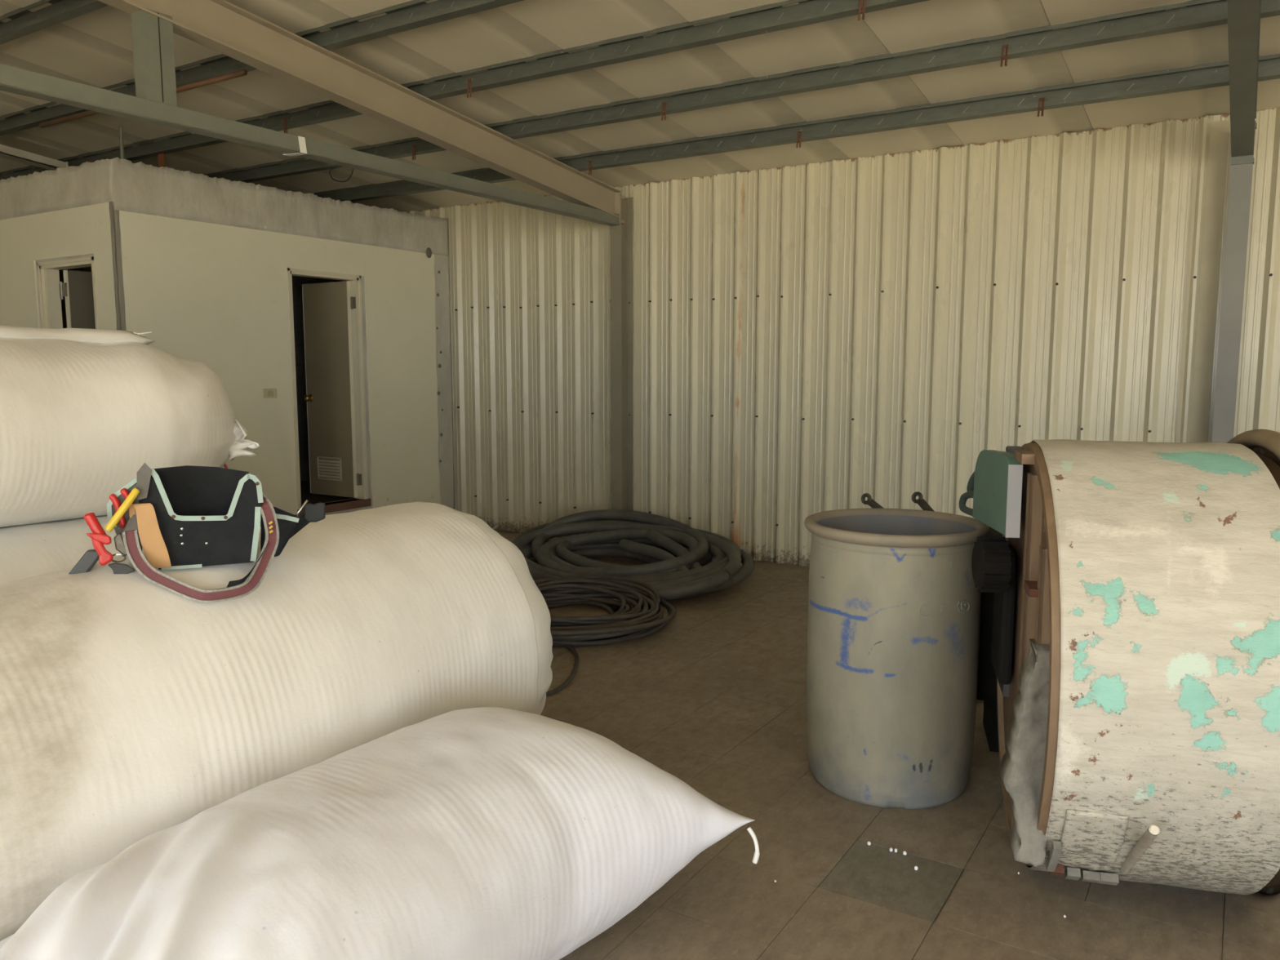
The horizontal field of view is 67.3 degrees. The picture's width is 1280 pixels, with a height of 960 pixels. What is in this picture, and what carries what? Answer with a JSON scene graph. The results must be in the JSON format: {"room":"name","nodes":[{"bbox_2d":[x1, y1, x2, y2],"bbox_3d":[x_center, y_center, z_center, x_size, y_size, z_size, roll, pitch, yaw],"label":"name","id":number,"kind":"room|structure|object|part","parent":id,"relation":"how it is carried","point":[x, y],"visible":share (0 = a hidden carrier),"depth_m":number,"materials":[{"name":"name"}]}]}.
{"room":"warehouse","nodes":[
{"label":"warehouse","id":0,"kind":"room"},
{"bbox_2d":[0,158,125,522],"bbox_3d":[-5.038,-0.784,7.248,4.305,2.713,0.151,4,8,32],"label":"wall","id":1,"kind":"structure","parent":0,"point":[68,212],"depth_m":6.29,"materials":[{"name":"paint"}]},
{"bbox_2d":[35,256,98,328],"bbox_3d":[-3.574,-0.602,6.695,0.700,1.760,0.736,4,8,32],"label":"door","id":2,"kind":"structure","parent":1,"relation":"in","point":[78,289],"depth_m":6.51,"materials":[{"name":"white paint"}]},
{"bbox_2d":[58,267,83,328],"bbox_3d":[-4.048,-0.877,7.331,2.480,2.280,1.100,4,8,32],"label":"wall","id":3,"kind":"structure","parent":0,"point":[60,272],"depth_m":8.11,"materials":[{"name":"paint"}]},
{"bbox_2d":[83,266,91,271],"bbox_3d":[-7.946,-1.367,6.692,0.100,4.000,9.850,4,8,32],"label":"wall","id":4,"kind":"structure","parent":0,"point":[86,268],"depth_m":10.01,"materials":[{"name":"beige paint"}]},
{"bbox_2d":[110,156,453,526],"bbox_3d":[-2.521,-0.793,7.333,0.153,2.712,2.955,4,8,32],"label":"wall","id":5,"kind":"structure","parent":0,"point":[206,260],"depth_m":7.02,"materials":[{"name":"paint"}]},
{"bbox_2d":[262,388,277,398],"bbox_3d":[-2.680,-0.628,6.965,0.013,0.070,0.115,4,8,32],"label":"light switch","id":6,"kind":"object","parent":5,"relation":"attached to","point":[267,393],"visible":1,"depth_m":6.96,"materials":[{"name":"beige plastic"}]},
{"bbox_2d":[287,267,368,509],"bbox_3d":[-2.651,-0.718,7.581,0.612,1.785,0.688,4,8,32],"label":"door","id":7,"kind":"structure","parent":5,"relation":"in","point":[335,396],"depth_m":7.77,"materials":[{"name":"white paint"}]},
{"bbox_3d":[-2.742,-0.675,7.922,0.064,0.064,0.064,4,8,32],"label":"knob","id":8,"kind":"part","parent":7,"relation":"part of","materials":[{"name":"gold metal"}]},
{"bbox_2d":[316,456,342,480],"bbox_3d":[-2.558,-0.094,7.907,0.290,0.190,0.012,4,8,32],"label":"vent grille","id":9,"kind":"object","parent":7,"relation":"attached to","point":[328,468],"depth_m":7.91,"materials":[{"name":"beige metal"}]},
{"bbox_2d":[297,498,371,516],"bbox_3d":[-2.339,0.377,7.452,0.400,0.360,0.830,4,8,32],"label":"trim","id":10,"kind":"structure","parent":5,"relation":"attached to","point":[333,507],"depth_m":7.61,"materials":[{"name":"black"}]},
{"bbox_2d":[291,275,343,481],"bbox_3d":[-2.822,-1.091,9.162,2.350,2.280,0.113,4,8,32],"label":"wall","id":11,"kind":"structure","parent":0,"point":[297,281],"depth_m":9.41,"materials":[{"name":"black"}]},
{"bbox_2d":[300,480,353,506],"bbox_3d":[-4.307,0.266,8.657,4.180,0.300,2.870,4,8,32],"label":"floor","id":12,"kind":"structure","parent":0,"point":[305,493],"depth_m":8.34,"materials":[{"name":"paint"}]},
{"bbox_2d":[0,0,1279,212],"bbox_3d":[1.500,-2.019,0.277,24.583,1.169,10.460,4,8,32],"label":"ceiling","id":13,"kind":"structure","parent":0,"point":[95,48],"depth_m":5.28,"materials":[{"name":"beige metal"}]},
{"bbox_3d":[-6.696,-2.618,5.403,0.743,1.169,10.460,4,8,32],"label":"roof panel","id":14,"kind":"part","parent":13,"relation":"part of","materials":[{"name":"beige metal"}]},
{"bbox_2d":[0,144,68,170],"bbox_3d":[-5.020,-2.332,5.975,0.130,0.358,2.752,4,8,32],"label":"channel","id":15,"kind":"object","parent":13,"relation":"attached to","point":[6,152],"visible":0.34,"depth_m":6.92,"materials":[{"name":"metal"}]},
{"bbox_3d":[-6.066,-2.572,5.008,0.743,1.169,10.460,4,8,32],"label":"roof panel","id":16,"kind":"part","parent":13,"relation":"part of","materials":[{"name":"beige metal"}]},
{"bbox_2d":[118,125,124,159],"bbox_3d":[-3.587,-2.204,6.657,0.036,0.473,0.026,4,8,32],"label":"rod","id":17,"kind":"object","parent":13,"relation":"hanging from","point":[120,128],"visible":0.35,"depth_m":6.63,"materials":[{"name":"grey metal"}]},
{"bbox_3d":[-5.435,-2.526,4.614,0.743,1.169,10.460,4,8,32],"label":"roof panel","id":18,"kind":"part","parent":13,"relation":"part of","materials":[{"name":"beige metal"}]},
{"bbox_3d":[-4.805,-2.480,4.220,0.743,1.169,10.460,4,8,32],"label":"roof panel","id":19,"kind":"part","parent":13,"relation":"part of","materials":[{"name":"beige metal"}]},
{"bbox_3d":[-4.174,-2.434,3.825,0.743,1.169,10.460,4,8,32],"label":"roof panel","id":20,"kind":"part","parent":13,"relation":"part of","materials":[{"name":"beige metal"}]},
{"bbox_3d":[-3.544,-2.388,3.431,0.743,1.169,10.460,4,8,32],"label":"roof panel","id":21,"kind":"part","parent":13,"relation":"part of","materials":[{"name":"beige metal"}]},
{"bbox_3d":[-2.913,-2.342,3.037,0.743,1.169,10.460,4,8,32],"label":"roof panel","id":22,"kind":"part","parent":13,"relation":"part of","materials":[{"name":"beige metal"}]},
{"bbox_3d":[-2.283,-2.296,2.643,0.743,1.169,10.460,4,8,32],"label":"roof panel","id":23,"kind":"part","parent":13,"relation":"part of","materials":[{"name":"beige metal"}]},
{"bbox_3d":[-1.653,-2.249,2.248,0.743,1.169,10.460,4,8,32],"label":"roof panel","id":24,"kind":"part","parent":13,"relation":"part of","materials":[{"name":"beige metal"}]},
{"bbox_3d":[-1.022,-2.203,1.854,0.743,1.169,10.460,4,8,32],"label":"roof panel","id":25,"kind":"part","parent":13,"relation":"part of","materials":[{"name":"beige metal"}]},
{"bbox_3d":[-0.392,-2.157,1.460,0.743,1.169,10.460,4,8,32],"label":"roof panel","id":26,"kind":"part","parent":13,"relation":"part of","materials":[{"name":"beige metal"}]},
{"bbox_3d":[0.239,-2.111,1.065,0.743,1.169,10.460,4,8,32],"label":"roof panel","id":27,"kind":"part","parent":13,"relation":"part of","materials":[{"name":"beige metal"}]},
{"bbox_3d":[0.869,-2.065,0.671,0.743,1.169,10.460,4,8,32],"label":"roof panel","id":28,"kind":"part","parent":13,"relation":"part of","materials":[{"name":"beige metal"}]},
{"bbox_2d":[406,106,1279,566],"bbox_3d":[4.636,-0.668,4.594,23.500,3.300,0.106,4,8,32],"label":"wall","id":29,"kind":"structure","parent":0,"point":[810,339],"depth_m":6.56,"materials":[{"name":"metal"}]},
{"bbox_2d":[494,529,1279,959],"bbox_3d":[2.091,1.389,0.861,23.600,0.120,10.203,4,8,32],"label":"floor","id":30,"kind":"structure","parent":0,"point":[714,698],"depth_m":2.81,"materials":[{"name":"concrete"}]},
{"bbox_2d":[0,515,117,584],"bbox_3d":[-2.166,0.636,2.845,0.960,0.916,1.952,4,8,32],"label":"woven sack","id":31,"kind":"object","parent":30,"relation":"on","point":[29,550],"visible":0.02,"depth_m":2.96,"materials":[{"name":"white fabric"}]},
{"bbox_2d":[0,325,260,527],"bbox_3d":[-2.351,-0.164,2.929,1.063,0.654,2.061,4,8,32],"label":"woven sack","id":32,"kind":"object","parent":31,"relation":"on","point":[82,411],"visible":0.88,"depth_m":3.08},
{"bbox_2d":[0,502,553,941],"bbox_3d":[-1.240,0.654,2.420,0.942,0.979,2.423,4,8,32],"label":"woven sack","id":33,"kind":"object","parent":30,"relation":"on","point":[132,708],"visible":0.74,"depth_m":2.19,"materials":[{"name":"white fabric"}]},
{"bbox_2d":[68,549,98,574],"bbox_3d":[-1.303,0.209,2.238,0.107,0.094,0.025,-3,7,-23],"label":"hammer","id":34,"kind":"object","parent":33,"relation":"on","point":[91,557],"visible":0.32,"depth_m":2.23,"materials":[{"name":"grey metal"}]},
{"bbox_2d":[106,462,325,603],"bbox_3d":[-1.014,0.112,2.329,0.496,0.325,0.220,-3,7,-23],"label":"tool pouch","id":35,"kind":"object","parent":33,"relation":"on","point":[185,517],"visible":1,"depth_m":2.32,"materials":[{"name":"black fabric"}]},
{"bbox_2d":[83,512,113,565],"bbox_3d":[-1.240,0.136,2.201,0.055,0.125,0.032,-3,7,-23],"label":"clamp","id":36,"kind":"object","parent":35,"relation":"hanging from","point":[99,537],"visible":1,"depth_m":2.19,"materials":[{"name":"red plastic"}]},
{"bbox_3d":[-1.232,0.164,2.203,0.042,0.068,0.020,-3,7,-23],"label":"handle","id":37,"kind":"part","parent":36,"relation":"part of","materials":[{"name":"red plastic"}]},
{"bbox_2d":[108,493,126,528],"bbox_3d":[-1.224,0.072,2.252,0.033,0.081,0.015,-3,7,-23],"label":"pliers","id":38,"kind":"object","parent":35,"relation":"in","point":[115,501],"visible":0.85,"depth_m":2.25,"materials":[{"name":"red plastic"}]},
{"bbox_2d":[104,487,140,532],"bbox_3d":[-1.195,0.069,2.219,0.078,0.099,0.017,-5,8,-35],"label":"marker","id":39,"kind":"object","parent":35,"relation":"in","point":[135,492],"visible":1,"depth_m":2.21,"materials":[{"name":"plastic"}]},
{"bbox_2d":[120,488,135,510],"bbox_3d":[-1.202,0.055,2.260,0.033,0.073,0.015,-3,7,-23],"label":"pliers","id":40,"kind":"object","parent":35,"relation":"in","point":[124,491],"visible":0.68,"depth_m":2.25,"materials":[{"name":"red plastic"}]},
{"bbox_3d":[-1.055,0.091,2.314,0.268,0.239,0.008,-3,7,-23],"label":"panel","id":41,"kind":"part","parent":35,"relation":"part of","materials":[{"name":"black fabric"}]},
{"bbox_3d":[-1.099,0.069,2.403,0.286,0.214,0.008,-3,7,-23],"label":"panel","id":42,"kind":"part","parent":35,"relation":"part of","materials":[{"name":"black fabric"}]},
{"bbox_2d":[295,499,308,515],"bbox_3d":[-0.860,0.077,2.430,0.043,0.053,0.006,-3,7,-23],"label":"nail","id":43,"kind":"object","parent":35,"relation":"in","point":[306,500],"visible":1,"depth_m":2.43,"materials":[{"name":"metal"}]},
{"bbox_2d":[0,706,759,959],"bbox_3d":[-0.541,0.914,1.949,0.904,0.572,1.820,4,8,32],"label":"woven sack","id":44,"kind":"object","parent":30,"relation":"on","point":[484,833],"visible":1,"depth_m":1.89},
{"bbox_3d":[0.289,0.935,2.459,0.018,0.086,0.042,-5,8,-34],"label":"loose cord","id":45,"kind":"part","parent":44,"relation":"part of","materials":[{"name":"white fabric"}]},
{"bbox_2d":[546,644,578,696],"bbox_3d":[-0.590,0.886,4.552,0.626,0.020,0.950,2,7,13],"label":"loose cable","id":46,"kind":"object","parent":30,"relation":"on","point":[571,648],"visible":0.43,"depth_m":4.41,"materials":[{"name":"black rubber"}]},
{"bbox_2d":[533,575,675,646],"bbox_3d":[-0.375,0.721,5.396,1.252,0.154,1.149,4,8,32],"label":"cable coil","id":47,"kind":"object","parent":30,"relation":"on","point":[573,631],"visible":0.57,"depth_m":5.34,"materials":[{"name":"black rubber"}]},
{"bbox_2d":[610,194,633,511],"bbox_3d":[-0.142,-0.810,7.462,0.180,2.715,0.190,4,8,32],"label":"steel column","id":48,"kind":"structure","parent":30,"relation":"on","point":[621,235],"depth_m":7.43,"materials":[{"name":"grey metal"}]},
{"bbox_2d":[0,63,624,226],"bbox_3d":[-1.766,-1.670,4.756,0.090,0.078,6.040,4,8,32],"label":"tie beam","id":49,"kind":"structure","parent":48,"relation":"attached to","point":[14,80],"depth_m":4.59,"materials":[{"name":"grey metal"}]},
{"bbox_2d":[283,136,306,155],"bbox_3d":[-1.731,-1.673,4.817,0.107,0.087,0.047,1,7,12],"label":"scrap","id":50,"kind":"object","parent":49,"relation":"attached to","point":[302,144],"visible":1,"depth_m":4.81,"materials":[{"name":"white paper"}]},
{"bbox_2d":[511,509,754,599],"bbox_3d":[-0.166,0.480,6.583,2.073,0.358,1.325,5,8,35],"label":"coil","id":51,"kind":"object","parent":30,"relation":"on","point":[675,572],"visible":0.84,"depth_m":6.48,"materials":[{"name":"black rubber"}]},
{"bbox_2d":[804,508,990,808],"bbox_3d":[0.865,0.587,3.311,0.607,0.904,0.607,3,7,26],"label":"drum","id":52,"kind":"object","parent":30,"relation":"on","point":[895,601],"visible":0.94,"depth_m":3.08,"materials":[{"name":"grey-beige plastic"},{"name":"blue paint marks"}]},
{"bbox_2d":[861,429,1279,915],"bbox_3d":[1.389,0.417,3.239,0.887,1.259,2.496,0,7,4],"label":"mixer","id":53,"kind":"object","parent":30,"relation":"on","point":[1128,678],"visible":1,"depth_m":2.21,"materials":[{"name":"beige paint"}]},
{"bbox_3d":[1.102,0.029,3.188,0.027,0.180,0.186,0,7,-1],"label":"hose handle","id":54,"kind":"part","parent":53,"relation":"part of","materials":[{"name":"green metal"}]},
{"bbox_3d":[1.047,0.251,2.849,0.096,0.168,0.166,1,7,7],"label":"motor","id":55,"kind":"part","parent":53,"relation":"part of","materials":[{"name":"black metal"}]},
{"bbox_3d":[1.107,0.475,2.736,0.022,1.120,1.120,2,7,15],"label":"plate","id":56,"kind":"part","parent":53,"relation":"part of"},
{"bbox_3d":[0.946,0.662,2.356,0.105,0.538,0.135,2,7,15],"label":"caked plate","id":57,"kind":"part","parent":53,"relation":"part of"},
{"bbox_3d":[1.164,0.866,2.245,0.023,0.214,0.216,1,7,12],"label":"hatch handle","id":58,"kind":"part","parent":53,"relation":"part of","materials":[{"name":"beige metal"}]},
{"bbox_2d":[1211,132,1255,443],"bbox_3d":[3.259,-0.561,5.334,0.180,2.715,0.190,4,8,32],"label":"steel column","id":59,"kind":"structure","parent":30,"relation":"on","point":[1241,175],"depth_m":5.22,"materials":[{"name":"grey metal"}]},
{"bbox_3d":[-0.654,-0.150,-3.708,23.600,4.000,0.100,4,8,32],"label":"wall","id":60,"kind":"structure","parent":0,"visible":0},
{"bbox_2d":[97,0,624,223],"bbox_3d":[-2.735,-2.093,3.163,0.105,1.264,9.656,4,8,32],"label":"rafter","id":61,"kind":"object","parent":60,"relation":"attached to","point":[221,26],"visible":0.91,"depth_m":5.15,"materials":[{"name":"beige paint"}]},
{"bbox_2d":[0,0,109,44],"bbox_3d":[2.601,-1.888,1.293,23.200,0.150,0.063,4,8,32],"label":"purlin","id":62,"kind":"structure","parent":61,"relation":"on","point":[24,22],"depth_m":4.79,"materials":[{"name":"metal"}]},
{"bbox_2d":[130,6,177,106],"bbox_3d":[-2.116,-1.834,4.185,0.082,0.379,0.140,4,8,32],"label":"post","id":63,"kind":"object","parent":61,"relation":"hanging from","point":[153,41],"visible":0.95,"depth_m":4.15,"materials":[{"name":"grey metal"}]},
{"bbox_2d":[0,0,523,135],"bbox_3d":[3.030,-1.882,1.980,23.200,0.150,0.063,4,8,32],"label":"purlin","id":64,"kind":"structure","parent":61,"relation":"on","point":[414,14],"depth_m":4.82,"materials":[{"name":"metal"}]},
{"bbox_2d":[39,69,247,128],"bbox_3d":[-2.965,-2.214,5.619,2.080,0.032,0.030,4,8,32],"label":"metal bar","id":65,"kind":"object","parent":64,"relation":"attached to","point":[243,72],"visible":0.69,"depth_m":5.32,"materials":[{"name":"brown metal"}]},
{"bbox_2d":[0,0,928,180],"bbox_3d":[3.422,-1.876,2.607,23.200,0.150,0.063,4,8,32],"label":"purlin","id":66,"kind":"structure","parent":61,"relation":"on","point":[772,17],"depth_m":4.97,"materials":[{"name":"metal"}]},
{"bbox_2d":[157,153,164,167],"bbox_3d":[-3.457,-2.178,6.952,0.060,0.350,0.010,4,8,32],"label":"hanger","id":67,"kind":"object","parent":66,"relation":"hanging from","point":[161,157],"visible":0.36,"depth_m":6.93,"materials":[{"name":"brown metal"}]},
{"bbox_3d":[-0.175,-2.045,7.260,0.105,0.215,0.051,4,8,32],"label":"plate","id":68,"kind":"part","parent":61,"relation":"part of","materials":[{"name":"beige paint"}]},
{"bbox_2d":[203,0,1279,182],"bbox_3d":[3.808,-1.870,3.225,23.200,0.150,0.063,4,8,32],"label":"purlin","id":69,"kind":"structure","parent":61,"relation":"on","point":[1197,14],"depth_m":4.93,"materials":[{"name":"metal"}]},
{"bbox_2d":[328,166,353,182],"bbox_3d":[-2.155,-2.218,6.952,0.248,0.120,0.020,3,8,27],"label":"hanging wire","id":70,"kind":"object","parent":69,"relation":"hanging from","point":[331,166],"visible":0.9,"depth_m":6.97,"materials":[{"name":"metal"}]},
{"bbox_2d":[311,53,1279,201],"bbox_3d":[4.197,-1.864,3.847,23.200,0.150,0.063,4,8,32],"label":"purlin","id":71,"kind":"structure","parent":61,"relation":"on","point":[1214,74],"depth_m":5.56,"materials":[{"name":"metal"}]},
{"bbox_2d":[1226,0,1261,164],"bbox_3d":[0.667,-1.845,1.035,0.105,1.264,9.656,4,8,32],"label":"rafter","id":72,"kind":"object","parent":60,"relation":"attached to","point":[1243,15],"visible":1,"depth_m":4.11,"materials":[{"name":"grey metal"}]},
{"bbox_3d":[3.226,-1.796,5.133,0.105,0.215,0.051,4,8,32],"label":"plate","id":73,"kind":"part","parent":72,"relation":"part of","materials":[{"name":"grey metal"}]}
]}

